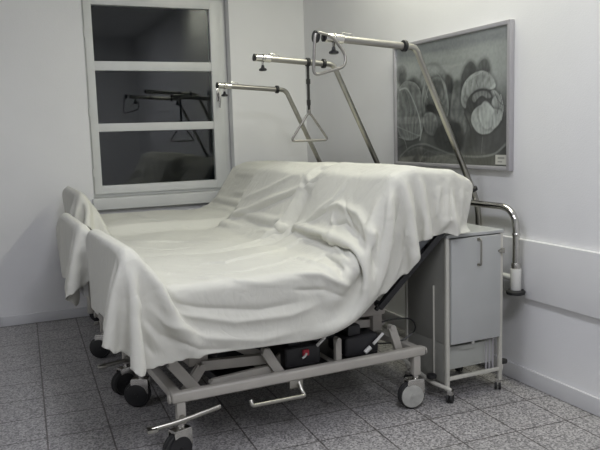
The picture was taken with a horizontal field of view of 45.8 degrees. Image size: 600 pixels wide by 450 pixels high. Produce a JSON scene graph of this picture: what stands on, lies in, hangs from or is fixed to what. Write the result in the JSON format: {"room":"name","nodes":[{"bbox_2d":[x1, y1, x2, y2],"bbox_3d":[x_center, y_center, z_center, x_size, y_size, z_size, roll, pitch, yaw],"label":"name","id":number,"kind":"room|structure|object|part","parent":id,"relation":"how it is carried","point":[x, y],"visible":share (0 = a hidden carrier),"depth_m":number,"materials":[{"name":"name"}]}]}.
{"room":"hospital room","nodes":[
{"label":"hospital room","id":0,"kind":"room"},
{"bbox_2d":[0,0,307,326],"bbox_3d":[-2.775,-0.875,5.801,6.096,3.500,0.250,-5,8,-24],"label":"wall","id":1,"kind":"structure","parent":0,"point":[45,148],"depth_m":6.03,"materials":[{"name":"paint"}]},
{"bbox_2d":[0,307,89,326],"bbox_3d":[-2.679,0.831,5.898,6.078,0.083,0.014,-5,8,-24],"label":"baseboard","id":2,"kind":"structure","parent":1,"relation":"attached to","point":[75,312],"depth_m":6.10,"materials":[{"name":"paint"}]},
{"bbox_2d":[92,190,218,210],"bbox_3d":[-1.193,-0.234,6.478,1.365,0.102,0.160,-5,8,-24],"label":"trim","id":3,"kind":"structure","parent":1,"relation":"attached to","point":[197,197],"depth_m":6.35,"materials":[{"name":"paint"}]},
{"bbox_2d":[81,0,230,197],"bbox_3d":[-1.262,-1.165,6.407,1.292,1.764,0.155,-5,8,-24],"label":"window","id":4,"kind":"structure","parent":1,"relation":"in","point":[158,116],"depth_m":6.41,"materials":[{"name":"paint"}]},
{"bbox_3d":[-1.319,-1.697,6.342,1.058,0.485,0.006,-5,8,-24],"label":"pane","id":5,"kind":"part","parent":4,"relation":"part of","materials":[{"name":"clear glass"}]},
{"bbox_3d":[-1.303,-1.156,6.413,1.058,0.467,0.006,-5,8,-24],"label":"pane","id":6,"kind":"part","parent":4,"relation":"part of","materials":[{"name":"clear glass"}]},
{"bbox_3d":[-1.287,-0.625,6.482,1.058,0.484,0.006,-5,8,-24],"label":"pane","id":7,"kind":"part","parent":4,"relation":"part of","materials":[{"name":"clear glass"}]},
{"bbox_3d":[-0.749,-1.178,6.585,0.028,0.181,0.065,-5,8,-24],"label":"handle","id":8,"kind":"part","parent":4,"relation":"part of","materials":[{"name":"silver metal"}]},
{"bbox_2d":[0,316,599,449],"bbox_3d":[-1.087,1.337,2.375,6.296,0.100,8.310,-5,8,-24],"label":"floor","id":9,"kind":"structure","parent":0,"point":[54,394],"depth_m":3.97,"materials":[{"name":"tile"}]},
{"bbox_2d":[89,82,321,324],"bbox_3d":[-0.690,-0.192,5.953,2.343,1.983,0.956,-5,8,-24],"label":"hospital bed","id":10,"kind":"object","parent":9,"relation":"on","point":[276,89],"visible":0.03,"depth_m":6.03,"materials":[{"name":"grey metal"}]},
{"bbox_2d":[62,161,281,237],"bbox_3d":[-0.876,-0.184,5.801,2.116,0.608,1.097,-5,8,-24],"label":"sheet","id":11,"kind":"object","parent":10,"relation":"on","point":[76,203],"visible":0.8,"depth_m":5.78,"materials":[{"name":"white fabric"}]},
{"bbox_3d":[-0.425,-1.151,5.948,0.483,0.074,0.042,-5,8,-24],"label":"overhead arm","id":12,"kind":"part","parent":10,"relation":"part of"},
{"bbox_2d":[80,53,379,394],"bbox_3d":[-0.371,-0.132,4.970,2.391,2.098,0.956,-5,8,-25],"label":"hospital bed","id":13,"kind":"object","parent":9,"relation":"on","point":[123,375],"visible":0.2,"depth_m":4.96,"materials":[{"name":"grey metal"}]},
{"bbox_3d":[-1.438,0.174,4.511,0.026,0.395,0.880,-5,8,-25],"label":"footboard","id":14,"kind":"part","parent":13,"relation":"part of","materials":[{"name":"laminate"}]},
{"bbox_3d":[-1.252,0.387,4.212,0.033,0.280,0.040,-5,8,-25],"label":"footboard post","id":15,"kind":"part","parent":13,"relation":"part of","materials":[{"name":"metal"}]},
{"bbox_3d":[-0.612,0.664,4.957,1.450,0.160,0.852,-5,8,-25],"label":"chassis frame","id":16,"kind":"part","parent":13,"relation":"part of","materials":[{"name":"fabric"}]},
{"bbox_2d":[56,161,337,305],"bbox_3d":[-0.605,-0.022,4.844,2.099,0.759,1.330,-5,8,-24],"label":"sheet","id":17,"kind":"object","parent":13,"relation":"on","point":[273,186],"visible":0.73,"depth_m":4.84,"materials":[{"name":"white fabric"}]},
{"bbox_3d":[-0.257,-1.083,4.899,0.047,0.042,0.054,-5,8,-25],"label":"clamp knob","id":18,"kind":"part","parent":13,"relation":"part of","materials":[{"name":"black plastic"}]},
{"bbox_3d":[-0.059,-1.152,4.984,0.483,0.074,0.042,-5,8,-25],"label":"overhead arm","id":19,"kind":"part","parent":13,"relation":"part of"},
{"bbox_2d":[291,58,327,141],"bbox_3d":[0.062,-0.892,5.071,0.291,0.591,0.058,-5,8,-25],"label":"grip","id":20,"kind":"object","parent":13,"relation":"hanging from","point":[308,59],"visible":1,"depth_m":5.07,"materials":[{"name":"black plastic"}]},
{"bbox_2d":[102,32,525,449],"bbox_3d":[0.090,-0.024,4.040,2.356,2.098,0.956,-5,8,-25],"label":"hospital bed","id":21,"kind":"object","parent":9,"relation":"on","point":[355,346],"visible":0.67,"depth_m":3.79,"materials":[{"name":"metal"}]},
{"bbox_3d":[-0.559,0.743,3.450,0.171,0.201,0.042,-5,8,-25],"label":"lift arm","id":22,"kind":"part","parent":21,"relation":"part of","materials":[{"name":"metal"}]},
{"bbox_3d":[-0.526,0.760,3.501,0.128,0.148,0.042,-5,8,-25],"label":"lift arm","id":23,"kind":"part","parent":21,"relation":"part of","materials":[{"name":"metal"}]},
{"bbox_3d":[-0.325,0.693,3.603,0.398,0.074,0.052,-5,8,-25],"label":"lift arm","id":24,"kind":"part","parent":21,"relation":"part of","materials":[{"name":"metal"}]},
{"bbox_3d":[-0.283,0.757,3.586,0.368,0.060,0.042,-5,8,-25],"label":"lift arm","id":25,"kind":"part","parent":21,"relation":"part of","materials":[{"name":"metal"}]},
{"bbox_3d":[-0.355,0.599,3.611,0.368,0.241,0.037,-5,8,-25],"label":"lift arm","id":26,"kind":"part","parent":21,"relation":"part of","materials":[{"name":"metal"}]},
{"bbox_3d":[-0.137,0.707,3.630,0.130,0.178,0.040,-5,8,-25],"label":"lift arm","id":27,"kind":"part","parent":21,"relation":"part of","materials":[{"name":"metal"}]},
{"bbox_3d":[-0.118,0.845,3.570,0.311,0.084,0.081,-5,8,-25],"label":"release handle","id":28,"kind":"part","parent":21,"relation":"part of","materials":[{"name":"metal"}]},
{"bbox_2d":[86,162,472,376],"bbox_3d":[-0.140,0.117,3.956,2.057,0.858,1.210,-5,8,-24],"label":"sheet","id":29,"kind":"object","parent":21,"relation":"on","point":[360,228],"visible":1,"depth_m":3.65,"materials":[{"name":"white fabric"}]},
{"bbox_3d":[0.079,0.482,4.101,2.220,0.240,0.756,-5,8,-25],"label":"bed deck frame","id":30,"kind":"part","parent":21,"relation":"part of","materials":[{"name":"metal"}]},
{"bbox_3d":[0.006,0.601,3.788,0.408,0.308,0.037,-5,8,-25],"label":"lift arm","id":31,"kind":"part","parent":21,"relation":"part of","materials":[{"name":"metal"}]},
{"bbox_3d":[-0.133,0.770,4.030,1.450,0.160,0.852,-5,8,-25],"label":"chassis frame","id":32,"kind":"part","parent":21,"relation":"part of","materials":[{"name":"metal"}]},
{"bbox_3d":[0.090,0.636,3.869,0.475,0.165,0.215,-5,8,-25],"label":"lift motor","id":33,"kind":"part","parent":21,"relation":"part of","materials":[{"name":"black plastic"}]},
{"bbox_2d":[312,30,346,75],"bbox_3d":[0.154,-0.950,3.936,0.216,0.248,0.080,-5,8,-21],"label":"grip","id":34,"kind":"object","parent":21,"relation":"hanging from","point":[316,34],"visible":1,"depth_m":3.90,"materials":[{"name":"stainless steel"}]},
{"bbox_3d":[0.188,-0.975,3.963,0.047,0.042,0.054,-5,8,-25],"label":"clamp knob","id":35,"kind":"part","parent":21,"relation":"part of","materials":[{"name":"black plastic"}]},
{"bbox_3d":[0.201,0.685,3.792,0.035,0.178,0.042,-5,8,-25],"label":"lift arm","id":36,"kind":"part","parent":21,"relation":"part of","materials":[{"name":"metal"}]},
{"bbox_3d":[0.185,0.627,3.915,0.454,0.165,0.215,-5,8,-25],"label":"lift motor","id":37,"kind":"part","parent":21,"relation":"part of","materials":[{"name":"black plastic"}]},
{"bbox_3d":[0.284,0.550,3.941,0.408,0.069,0.052,-5,8,-25],"label":"lift arm","id":38,"kind":"part","parent":21,"relation":"part of","materials":[{"name":"metal"}]},
{"bbox_3d":[0.385,-1.044,4.051,0.483,0.074,0.042,-5,8,-25],"label":"overhead arm","id":39,"kind":"part","parent":21,"relation":"part of"},
{"bbox_3d":[0.528,0.635,3.947,0.090,0.178,0.040,-5,8,-25],"label":"lift arm","id":40,"kind":"part","parent":21,"relation":"part of","materials":[{"name":"metal"}]},
{"bbox_3d":[0.476,0.138,4.255,0.575,0.543,0.884,-5,8,-25],"label":"backrest frame","id":41,"kind":"part","parent":21,"relation":"part of","materials":[{"name":"black plastic"}]},
{"bbox_3d":[-0.072,0.052,3.977,1.784,0.582,0.870,-5,8,-25],"label":"mattress","id":42,"kind":"part","parent":21,"relation":"part of","materials":[{"name":"grey"}]},
{"bbox_2d":[402,224,506,402],"bbox_3d":[0.927,0.497,4.234,0.540,0.964,0.469,-5,8,-25],"label":"base cabinet","id":43,"kind":"object","parent":9,"relation":"on","point":[454,297],"visible":0.89,"depth_m":4.06,"materials":[{"name":"metal"}]},
{"bbox_2d":[450,339,491,368],"bbox_3d":[0.934,0.723,4.245,0.331,0.155,0.338,-5,8,-24],"label":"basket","id":44,"kind":"object","parent":43,"relation":"on","point":[466,352],"depth_m":4.11,"materials":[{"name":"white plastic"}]},
{"bbox_3d":[0.995,0.363,4.039,0.347,0.602,0.026,-5,8,-25],"label":"door","id":45,"kind":"part","parent":43,"relation":"part of","materials":[{"name":"metal"}]},
{"bbox_3d":[1.013,0.153,3.991,0.020,0.165,0.031,-5,8,-25],"label":"door handle","id":46,"kind":"part","parent":43,"relation":"part of","materials":[{"name":"metal"}]},
{"bbox_2d":[303,0,599,397],"bbox_3d":[1.690,-0.692,3.378,0.100,3.500,8.310,-5,8,-24],"label":"wall","id":47,"kind":"structure","parent":0,"point":[552,187],"depth_m":4.15,"materials":[{"name":"paint"}]},
{"bbox_2d":[393,19,514,170],"bbox_3d":[0.986,-0.832,4.789,0.034,0.883,1.307,-5,8,-24],"label":"framed picture","id":48,"kind":"object","parent":47,"relation":"attached to","point":[471,71],"visible":0.89,"depth_m":4.64,"materials":[{"name":"paper"}]},
{"bbox_2d":[382,309,599,416],"bbox_3d":[1.717,1.004,3.506,0.018,0.098,7.960,-5,8,-24],"label":"baseboard","id":49,"kind":"structure","parent":47,"relation":"attached to","point":[585,401],"depth_m":4.13,"materials":[{"name":"paint"}]},
{"bbox_2d":[503,235,599,318],"bbox_3d":[2.181,0.479,2.325,0.028,0.350,5.550,-5,8,-24],"label":"wall guard panel","id":50,"kind":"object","parent":47,"relation":"attached to","point":[564,277],"depth_m":3.95,"materials":[{"name":"laminate"}]}
]}

